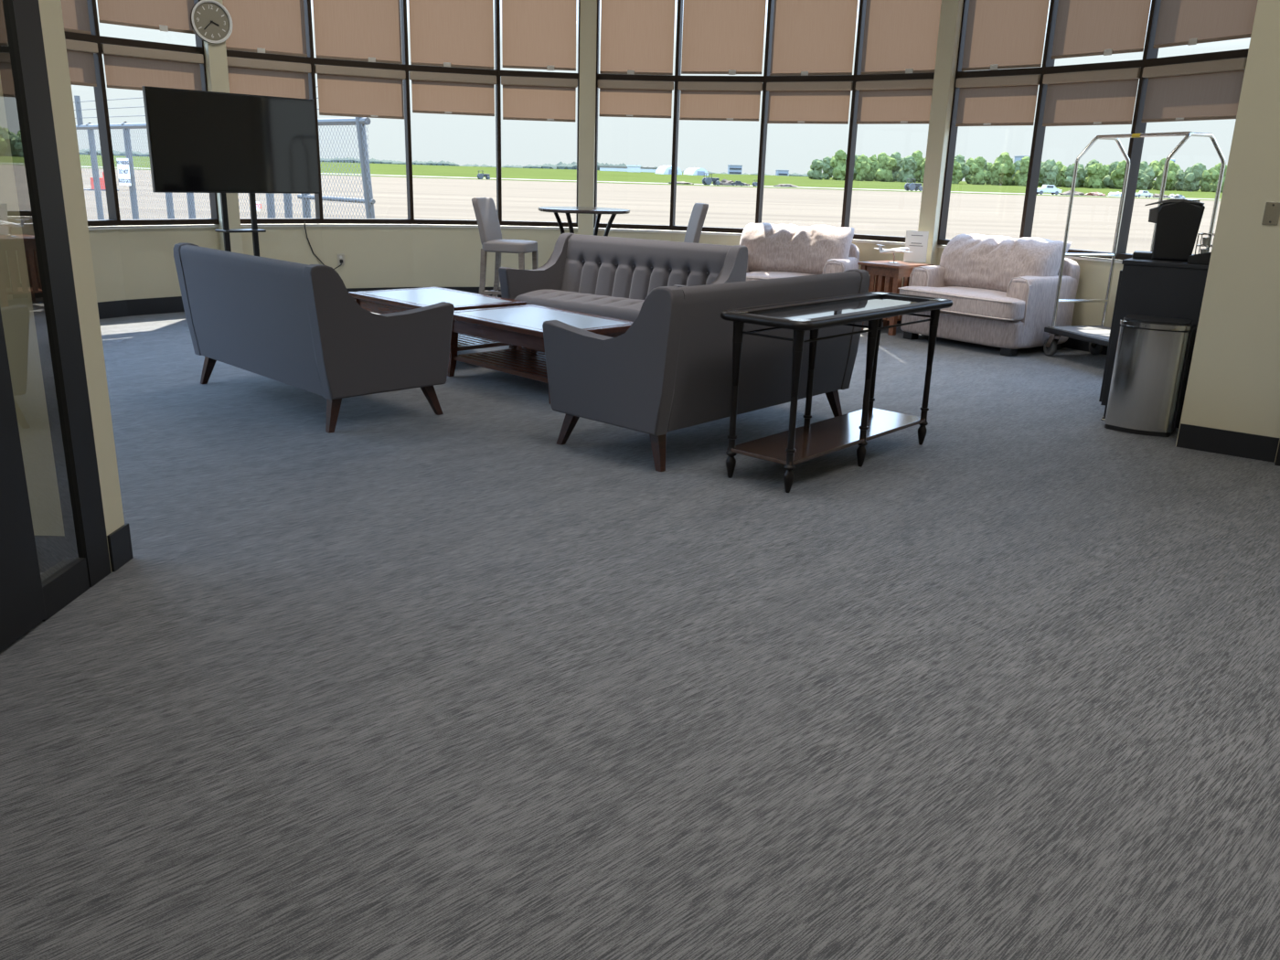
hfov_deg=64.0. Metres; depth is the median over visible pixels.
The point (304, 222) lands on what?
power cord
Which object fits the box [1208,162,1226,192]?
broadleaf tree
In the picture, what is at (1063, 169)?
broadleaf tree
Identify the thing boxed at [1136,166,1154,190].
broadleaf tree
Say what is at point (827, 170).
broadleaf tree
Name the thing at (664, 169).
hangar
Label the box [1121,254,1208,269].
countertop
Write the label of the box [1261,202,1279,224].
switch plate
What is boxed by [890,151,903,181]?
broadleaf tree
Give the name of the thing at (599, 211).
bar table
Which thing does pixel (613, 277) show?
tufted sofa
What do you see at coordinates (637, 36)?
roller shade
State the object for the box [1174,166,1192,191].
broadleaf tree
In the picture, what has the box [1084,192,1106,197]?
heap
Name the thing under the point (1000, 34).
roller shade
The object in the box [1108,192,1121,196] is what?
heap
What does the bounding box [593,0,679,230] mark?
window
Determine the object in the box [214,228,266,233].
shelf
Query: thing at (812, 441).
shelf
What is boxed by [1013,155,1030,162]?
office block
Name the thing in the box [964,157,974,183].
broadleaf tree
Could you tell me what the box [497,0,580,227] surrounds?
window
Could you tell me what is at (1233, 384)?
wall
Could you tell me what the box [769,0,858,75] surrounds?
roller shade
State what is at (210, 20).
wall clock
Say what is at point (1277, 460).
door
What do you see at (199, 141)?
tv
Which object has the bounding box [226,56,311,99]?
roller shade
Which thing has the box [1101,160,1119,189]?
broadleaf tree
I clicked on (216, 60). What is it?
column
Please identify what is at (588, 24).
column
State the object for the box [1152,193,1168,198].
heap
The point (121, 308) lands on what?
baseboard
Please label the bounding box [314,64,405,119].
roller shade
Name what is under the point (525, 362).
slatted shelf
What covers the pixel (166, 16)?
roller shade
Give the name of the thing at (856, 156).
broadleaf tree
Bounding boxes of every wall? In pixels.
[0,0,124,570]
[88,224,1123,327]
[1175,0,1279,462]
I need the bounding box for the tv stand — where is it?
[214,192,266,256]
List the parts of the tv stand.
post, post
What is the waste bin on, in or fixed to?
on the floor
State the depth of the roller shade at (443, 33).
10.62 m
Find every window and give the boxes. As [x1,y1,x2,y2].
[64,0,118,226]
[94,0,219,225]
[226,0,321,223]
[309,0,412,223]
[405,0,500,224]
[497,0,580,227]
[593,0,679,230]
[671,0,769,233]
[757,0,861,227]
[842,0,934,242]
[937,0,1052,245]
[1021,0,1153,258]
[1115,0,1248,259]
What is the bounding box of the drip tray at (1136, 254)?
[1132,250,1151,258]
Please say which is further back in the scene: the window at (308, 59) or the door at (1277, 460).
the window at (308, 59)
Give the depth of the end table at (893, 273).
9.75 m
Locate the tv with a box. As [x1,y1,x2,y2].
[142,85,319,193]
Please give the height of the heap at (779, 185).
1.145 m
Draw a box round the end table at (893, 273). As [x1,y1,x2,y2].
[857,260,933,335]
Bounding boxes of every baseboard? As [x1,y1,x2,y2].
[34,522,133,572]
[97,287,1108,354]
[1176,423,1279,462]
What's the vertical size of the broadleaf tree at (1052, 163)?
12.285 m
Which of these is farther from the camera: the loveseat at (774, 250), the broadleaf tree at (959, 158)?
the broadleaf tree at (959, 158)
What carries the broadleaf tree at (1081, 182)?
on the grass field
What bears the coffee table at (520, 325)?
on the floor
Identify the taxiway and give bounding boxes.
[80,166,1215,199]
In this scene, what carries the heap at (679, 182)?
on the verge
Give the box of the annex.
[626,165,640,171]
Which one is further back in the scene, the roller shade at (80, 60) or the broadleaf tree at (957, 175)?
the broadleaf tree at (957, 175)
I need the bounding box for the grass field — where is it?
[79,154,1222,199]
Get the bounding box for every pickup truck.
[730,181,744,185]
[1036,184,1061,194]
[1134,190,1152,197]
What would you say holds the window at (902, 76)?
attached to the wall at (128, 263)
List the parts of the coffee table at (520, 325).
leg, frame, glass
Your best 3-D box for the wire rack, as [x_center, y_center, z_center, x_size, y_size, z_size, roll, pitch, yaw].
[3.568,-1.456,6.400,0.146,0.165,0.167,13,20,33]
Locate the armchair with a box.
[897,234,1079,356]
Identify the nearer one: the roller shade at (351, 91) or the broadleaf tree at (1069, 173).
the roller shade at (351, 91)
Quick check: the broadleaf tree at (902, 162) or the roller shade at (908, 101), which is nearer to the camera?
the roller shade at (908, 101)
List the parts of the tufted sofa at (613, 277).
armrest, backrest, armrest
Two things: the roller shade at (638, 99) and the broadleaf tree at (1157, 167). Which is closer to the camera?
the roller shade at (638, 99)
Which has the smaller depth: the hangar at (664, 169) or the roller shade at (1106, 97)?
the roller shade at (1106, 97)
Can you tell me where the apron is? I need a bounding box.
[81,168,1220,254]
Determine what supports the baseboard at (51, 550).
attached to the wall at (16, 300)
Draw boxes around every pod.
[1200,248,1207,253]
[1202,237,1210,245]
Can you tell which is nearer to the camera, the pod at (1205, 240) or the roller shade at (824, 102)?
the pod at (1205, 240)
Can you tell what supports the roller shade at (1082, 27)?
attached to the window at (1049, 68)
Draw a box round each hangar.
[655,165,682,174]
[682,168,708,175]
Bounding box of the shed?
[598,165,658,172]
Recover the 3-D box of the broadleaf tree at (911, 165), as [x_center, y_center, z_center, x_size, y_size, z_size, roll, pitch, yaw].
[111.243,-128.966,426.802,8.245,12.085,6.995,6,17,13]
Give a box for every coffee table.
[348,287,526,351]
[447,304,633,404]
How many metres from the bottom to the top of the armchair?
0.969 m
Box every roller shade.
[60,0,91,34]
[65,39,98,86]
[96,0,195,34]
[100,43,203,90]
[222,0,307,56]
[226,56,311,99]
[312,0,402,63]
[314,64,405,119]
[408,0,493,69]
[409,71,496,116]
[501,0,576,70]
[501,75,577,122]
[597,79,673,117]
[599,0,675,74]
[677,81,763,121]
[681,0,766,74]
[766,81,853,124]
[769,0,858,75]
[855,79,933,124]
[860,0,941,74]
[955,74,1040,126]
[961,0,1049,71]
[1042,67,1141,126]
[1050,0,1151,59]
[1141,57,1247,122]
[1152,0,1258,48]
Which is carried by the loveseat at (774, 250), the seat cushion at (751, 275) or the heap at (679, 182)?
the seat cushion at (751, 275)
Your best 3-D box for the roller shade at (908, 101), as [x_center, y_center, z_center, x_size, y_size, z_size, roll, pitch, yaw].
[2.509,-3.729,10.113,0.815,0.402,0.085,13,20,33]
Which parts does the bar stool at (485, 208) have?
leg, backrest, leg, seat, leg, leg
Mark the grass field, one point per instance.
(393, 169)
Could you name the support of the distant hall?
on the grass field
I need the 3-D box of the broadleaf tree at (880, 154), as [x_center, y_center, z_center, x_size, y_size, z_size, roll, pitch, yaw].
[105.775,-137.034,450.410,8.501,13.510,8.373,12,19,31]
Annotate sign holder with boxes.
[903,230,928,262]
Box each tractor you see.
[477,170,490,179]
[702,172,720,185]
[904,178,922,191]
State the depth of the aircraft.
9.81 m
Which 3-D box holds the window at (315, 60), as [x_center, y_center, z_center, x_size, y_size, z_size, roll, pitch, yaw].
[-2.848,-4.312,10.379,0.954,3.330,0.130,-7,19,-26]
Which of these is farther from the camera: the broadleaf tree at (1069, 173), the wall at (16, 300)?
the broadleaf tree at (1069, 173)
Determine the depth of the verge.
187.06 m
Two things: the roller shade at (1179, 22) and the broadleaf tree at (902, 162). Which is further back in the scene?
the broadleaf tree at (902, 162)
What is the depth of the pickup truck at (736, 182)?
197.31 m
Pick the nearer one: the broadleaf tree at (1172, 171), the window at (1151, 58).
the window at (1151, 58)
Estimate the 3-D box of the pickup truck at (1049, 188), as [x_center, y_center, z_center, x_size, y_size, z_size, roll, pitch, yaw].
[82.032,-58.439,206.211,5.200,1.890,1.900,0,17,-5]
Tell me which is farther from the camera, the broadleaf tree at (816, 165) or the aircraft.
the broadleaf tree at (816, 165)
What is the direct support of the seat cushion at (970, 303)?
on the armchair
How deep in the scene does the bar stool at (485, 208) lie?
9.79 m
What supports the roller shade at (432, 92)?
attached to the window at (410, 68)
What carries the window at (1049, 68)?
attached to the wall at (128, 263)
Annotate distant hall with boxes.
[775,170,789,175]
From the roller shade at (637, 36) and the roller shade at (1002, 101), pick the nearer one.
the roller shade at (1002, 101)
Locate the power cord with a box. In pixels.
[304,222,341,269]
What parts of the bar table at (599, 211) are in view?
leg, leg, leg, leg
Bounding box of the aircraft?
[875,244,912,263]
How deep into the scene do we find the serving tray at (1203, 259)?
6.05 m
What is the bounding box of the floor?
[0,311,1279,959]
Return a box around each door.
[0,0,111,651]
[1274,441,1279,466]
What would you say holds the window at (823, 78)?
attached to the wall at (128, 263)
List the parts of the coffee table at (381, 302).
glass, frame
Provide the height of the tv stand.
1.644 m
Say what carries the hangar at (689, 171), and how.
on the grass field
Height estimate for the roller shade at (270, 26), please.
1.673 m
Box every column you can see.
[200,0,243,254]
[577,0,597,234]
[917,0,963,265]
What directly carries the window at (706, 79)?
attached to the wall at (128, 263)
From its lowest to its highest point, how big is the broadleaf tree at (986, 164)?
11.981 m
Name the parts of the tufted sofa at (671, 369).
leg, armrest, leg, backrest, leg, armrest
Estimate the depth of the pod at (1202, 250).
6.39 m
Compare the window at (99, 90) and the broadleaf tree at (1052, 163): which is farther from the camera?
the broadleaf tree at (1052, 163)
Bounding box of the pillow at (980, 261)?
[938,234,1071,291]
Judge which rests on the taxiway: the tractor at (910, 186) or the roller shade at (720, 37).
the tractor at (910, 186)
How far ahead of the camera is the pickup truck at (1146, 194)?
211.44 m
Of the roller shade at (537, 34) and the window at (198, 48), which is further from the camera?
the roller shade at (537, 34)
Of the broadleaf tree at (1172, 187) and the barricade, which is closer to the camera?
the barricade
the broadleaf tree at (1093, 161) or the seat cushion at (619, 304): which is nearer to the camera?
the seat cushion at (619, 304)
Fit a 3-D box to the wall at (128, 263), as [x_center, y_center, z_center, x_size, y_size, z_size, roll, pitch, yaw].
[-0.476,-3.407,8.840,10.766,4.250,4.895,2,17,0]
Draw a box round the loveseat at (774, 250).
[739,223,859,280]
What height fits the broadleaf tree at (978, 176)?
12.501 m
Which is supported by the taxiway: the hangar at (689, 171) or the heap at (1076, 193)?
the heap at (1076, 193)
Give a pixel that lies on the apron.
(1093, 220)
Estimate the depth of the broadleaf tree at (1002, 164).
418.87 m
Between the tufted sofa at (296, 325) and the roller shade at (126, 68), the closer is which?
the tufted sofa at (296, 325)
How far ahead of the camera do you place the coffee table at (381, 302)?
7.82 m
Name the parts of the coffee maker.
lid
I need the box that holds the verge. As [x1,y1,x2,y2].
[83,167,1221,200]
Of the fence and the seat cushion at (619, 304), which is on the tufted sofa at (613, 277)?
the seat cushion at (619, 304)
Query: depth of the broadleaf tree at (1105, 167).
435.45 m
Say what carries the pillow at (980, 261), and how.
on the armchair
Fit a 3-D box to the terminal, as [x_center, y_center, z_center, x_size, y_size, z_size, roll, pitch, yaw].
[98.108,-318.911,1060.263,13.983,13.600,16.850,2,17,0]
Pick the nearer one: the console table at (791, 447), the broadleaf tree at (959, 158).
the console table at (791, 447)
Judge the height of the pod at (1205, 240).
0.044 m
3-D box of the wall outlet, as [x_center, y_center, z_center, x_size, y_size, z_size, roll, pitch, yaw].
[-3.147,-2.324,10.787,0.075,0.118,0.035,-7,19,-26]
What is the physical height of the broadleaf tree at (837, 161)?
13.752 m
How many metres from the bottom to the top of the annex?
6.200 m
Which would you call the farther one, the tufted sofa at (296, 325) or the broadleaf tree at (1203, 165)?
the broadleaf tree at (1203, 165)
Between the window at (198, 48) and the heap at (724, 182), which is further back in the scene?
the heap at (724, 182)
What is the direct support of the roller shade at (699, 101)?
attached to the window at (706, 79)
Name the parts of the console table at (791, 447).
leg, corner plate, leg, corner plate, leg, frame, tie rod, glass, leg, leg, corner plate, leg, corner plate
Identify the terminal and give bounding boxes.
[727,164,742,174]
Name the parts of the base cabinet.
door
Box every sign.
[116,158,131,185]
[256,201,262,211]
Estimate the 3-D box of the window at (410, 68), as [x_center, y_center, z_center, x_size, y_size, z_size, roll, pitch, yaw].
[-1.963,-4.388,10.722,0.954,3.330,0.130,-3,17,-16]
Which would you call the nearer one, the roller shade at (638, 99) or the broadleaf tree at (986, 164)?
the roller shade at (638, 99)
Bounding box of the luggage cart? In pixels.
[1043,131,1226,355]
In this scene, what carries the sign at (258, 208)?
attached to the fence
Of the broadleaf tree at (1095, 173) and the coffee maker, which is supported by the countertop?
the coffee maker
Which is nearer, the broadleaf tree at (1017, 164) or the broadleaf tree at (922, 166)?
the broadleaf tree at (922, 166)
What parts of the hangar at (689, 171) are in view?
door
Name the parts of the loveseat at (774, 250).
armrest, backrest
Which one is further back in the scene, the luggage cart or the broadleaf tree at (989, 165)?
the broadleaf tree at (989, 165)
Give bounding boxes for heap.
[668,181,693,185]
[719,179,737,185]
[773,183,797,188]
[1059,190,1085,196]
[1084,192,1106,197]
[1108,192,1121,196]
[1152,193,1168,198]
[1167,193,1185,198]
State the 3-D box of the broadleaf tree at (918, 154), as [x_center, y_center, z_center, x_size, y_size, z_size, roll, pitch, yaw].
[116.823,-133.636,438.253,8.380,14.448,8.097,-8,19,-30]
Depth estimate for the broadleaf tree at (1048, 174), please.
417.44 m
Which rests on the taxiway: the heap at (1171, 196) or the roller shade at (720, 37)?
the heap at (1171, 196)
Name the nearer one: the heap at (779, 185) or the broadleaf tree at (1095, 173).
the heap at (779, 185)
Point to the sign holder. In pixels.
(916, 241)
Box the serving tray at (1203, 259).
[1187,252,1211,265]
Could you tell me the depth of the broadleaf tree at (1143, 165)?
422.77 m
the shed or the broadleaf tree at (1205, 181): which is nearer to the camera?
the broadleaf tree at (1205, 181)
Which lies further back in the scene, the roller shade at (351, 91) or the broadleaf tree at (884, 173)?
the broadleaf tree at (884, 173)
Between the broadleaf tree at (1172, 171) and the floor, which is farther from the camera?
the broadleaf tree at (1172, 171)
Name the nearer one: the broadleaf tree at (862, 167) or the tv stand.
the tv stand
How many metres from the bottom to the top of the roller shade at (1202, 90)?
0.427 m
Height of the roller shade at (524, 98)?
0.432 m
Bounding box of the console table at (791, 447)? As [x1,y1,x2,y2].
[720,291,952,492]
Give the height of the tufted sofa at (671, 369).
0.904 m
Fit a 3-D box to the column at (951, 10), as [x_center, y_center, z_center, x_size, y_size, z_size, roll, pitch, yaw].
[2.926,-3.603,9.835,0.170,4.250,0.240,15,21,38]
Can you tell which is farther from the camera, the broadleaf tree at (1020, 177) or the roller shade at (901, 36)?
the broadleaf tree at (1020, 177)
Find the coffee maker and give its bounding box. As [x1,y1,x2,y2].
[1132,198,1205,261]
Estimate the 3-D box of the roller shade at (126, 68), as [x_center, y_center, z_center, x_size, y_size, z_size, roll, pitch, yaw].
[-4.389,-3.705,9.267,0.085,0.357,0.898,16,22,40]
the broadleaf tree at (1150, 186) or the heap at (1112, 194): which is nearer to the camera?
the heap at (1112, 194)
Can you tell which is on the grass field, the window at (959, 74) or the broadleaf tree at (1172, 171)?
the broadleaf tree at (1172, 171)
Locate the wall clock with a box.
[190,0,232,43]
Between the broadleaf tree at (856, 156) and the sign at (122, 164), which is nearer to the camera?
the sign at (122, 164)
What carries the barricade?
on the apron
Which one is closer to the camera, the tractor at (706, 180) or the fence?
the fence
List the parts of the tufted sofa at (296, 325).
armrest, leg, backrest, leg, armrest, leg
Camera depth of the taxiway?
208.93 m
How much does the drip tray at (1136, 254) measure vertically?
0.038 m
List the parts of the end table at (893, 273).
leg, leg, leg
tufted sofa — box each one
[173,242,454,433]
[498,232,747,348]
[542,268,869,471]
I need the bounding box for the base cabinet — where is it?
[1098,254,1208,427]
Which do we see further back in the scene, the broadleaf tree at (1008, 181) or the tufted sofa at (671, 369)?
the broadleaf tree at (1008, 181)
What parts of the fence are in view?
wire arm, post, post, post, post, rail, post, post, post, rail, leaning post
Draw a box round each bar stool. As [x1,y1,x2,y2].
[471,197,538,297]
[683,202,708,243]
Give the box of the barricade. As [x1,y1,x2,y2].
[83,171,119,191]
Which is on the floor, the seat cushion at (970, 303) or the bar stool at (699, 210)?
the bar stool at (699, 210)
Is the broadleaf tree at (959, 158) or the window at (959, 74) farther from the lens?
the broadleaf tree at (959, 158)
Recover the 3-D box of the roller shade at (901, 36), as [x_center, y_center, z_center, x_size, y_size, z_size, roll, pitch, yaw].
[2.540,-4.778,9.800,0.815,1.673,0.085,13,20,33]
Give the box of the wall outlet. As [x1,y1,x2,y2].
[337,253,344,265]
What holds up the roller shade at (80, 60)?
attached to the window at (99, 90)
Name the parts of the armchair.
armrest, armrest, backrest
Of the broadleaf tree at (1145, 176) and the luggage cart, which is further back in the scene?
the broadleaf tree at (1145, 176)
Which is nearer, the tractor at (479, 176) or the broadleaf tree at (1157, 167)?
the tractor at (479, 176)
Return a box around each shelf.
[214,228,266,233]
[453,347,548,383]
[457,332,510,351]
[727,407,927,465]
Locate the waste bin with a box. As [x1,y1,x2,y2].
[1100,314,1195,437]
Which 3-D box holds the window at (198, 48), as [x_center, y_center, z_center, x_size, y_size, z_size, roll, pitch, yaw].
[-4.414,-4.010,9.208,0.130,3.330,0.952,16,22,40]
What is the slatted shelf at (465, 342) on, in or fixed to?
attached to the coffee table at (381, 302)
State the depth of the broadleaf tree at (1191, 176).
410.77 m
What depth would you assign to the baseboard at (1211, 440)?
5.68 m
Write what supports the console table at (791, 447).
on the floor
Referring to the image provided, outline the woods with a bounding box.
[78,149,808,176]
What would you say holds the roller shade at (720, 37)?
attached to the window at (706, 79)
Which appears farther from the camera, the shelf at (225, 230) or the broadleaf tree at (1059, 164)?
the broadleaf tree at (1059, 164)
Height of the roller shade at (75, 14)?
1.673 m
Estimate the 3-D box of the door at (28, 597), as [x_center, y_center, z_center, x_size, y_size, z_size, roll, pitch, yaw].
[-1.874,-0.569,2.265,0.075,2.490,2.205,2,17,0]
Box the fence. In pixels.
[73,85,375,220]
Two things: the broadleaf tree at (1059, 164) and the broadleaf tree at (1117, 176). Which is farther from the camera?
the broadleaf tree at (1059, 164)
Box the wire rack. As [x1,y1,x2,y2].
[1194,232,1215,254]
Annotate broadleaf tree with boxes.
[807,159,824,179]
[821,156,833,179]
[830,149,846,180]
[844,155,858,180]
[854,154,870,181]
[864,154,878,181]
[874,152,886,181]
[874,155,896,181]
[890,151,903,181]
[896,155,917,182]
[896,157,904,181]
[902,149,924,181]
[919,158,925,182]
[951,160,962,183]
[954,154,969,181]
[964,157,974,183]
[970,156,989,184]
[970,160,988,181]
[985,161,991,184]
[989,151,1012,185]
[1001,158,1014,185]
[1010,160,1021,185]
[1012,156,1029,186]
[1038,159,1055,186]
[1039,161,1058,185]
[1055,160,1065,186]
[1059,163,1080,187]
[1064,164,1083,187]
[1077,163,1085,187]
[1083,159,1098,188]
[1084,162,1105,188]
[1100,164,1109,188]
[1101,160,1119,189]
[1109,160,1126,189]
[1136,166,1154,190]
[1137,160,1147,180]
[1147,160,1158,189]
[1152,158,1174,190]
[1156,160,1176,191]
[1168,163,1183,190]
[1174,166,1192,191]
[1183,162,1203,191]
[1194,162,1206,191]
[1199,167,1214,191]
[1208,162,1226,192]
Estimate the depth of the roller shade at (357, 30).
10.29 m
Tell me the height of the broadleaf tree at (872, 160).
12.185 m
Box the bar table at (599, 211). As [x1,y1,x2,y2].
[538,206,629,236]
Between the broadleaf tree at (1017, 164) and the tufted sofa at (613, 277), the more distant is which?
the broadleaf tree at (1017, 164)
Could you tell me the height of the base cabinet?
0.985 m
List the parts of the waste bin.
lid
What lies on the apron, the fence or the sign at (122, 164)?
the fence
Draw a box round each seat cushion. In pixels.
[514,288,644,321]
[746,270,814,280]
[899,286,1024,320]
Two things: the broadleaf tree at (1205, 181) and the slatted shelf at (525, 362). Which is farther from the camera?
the broadleaf tree at (1205, 181)

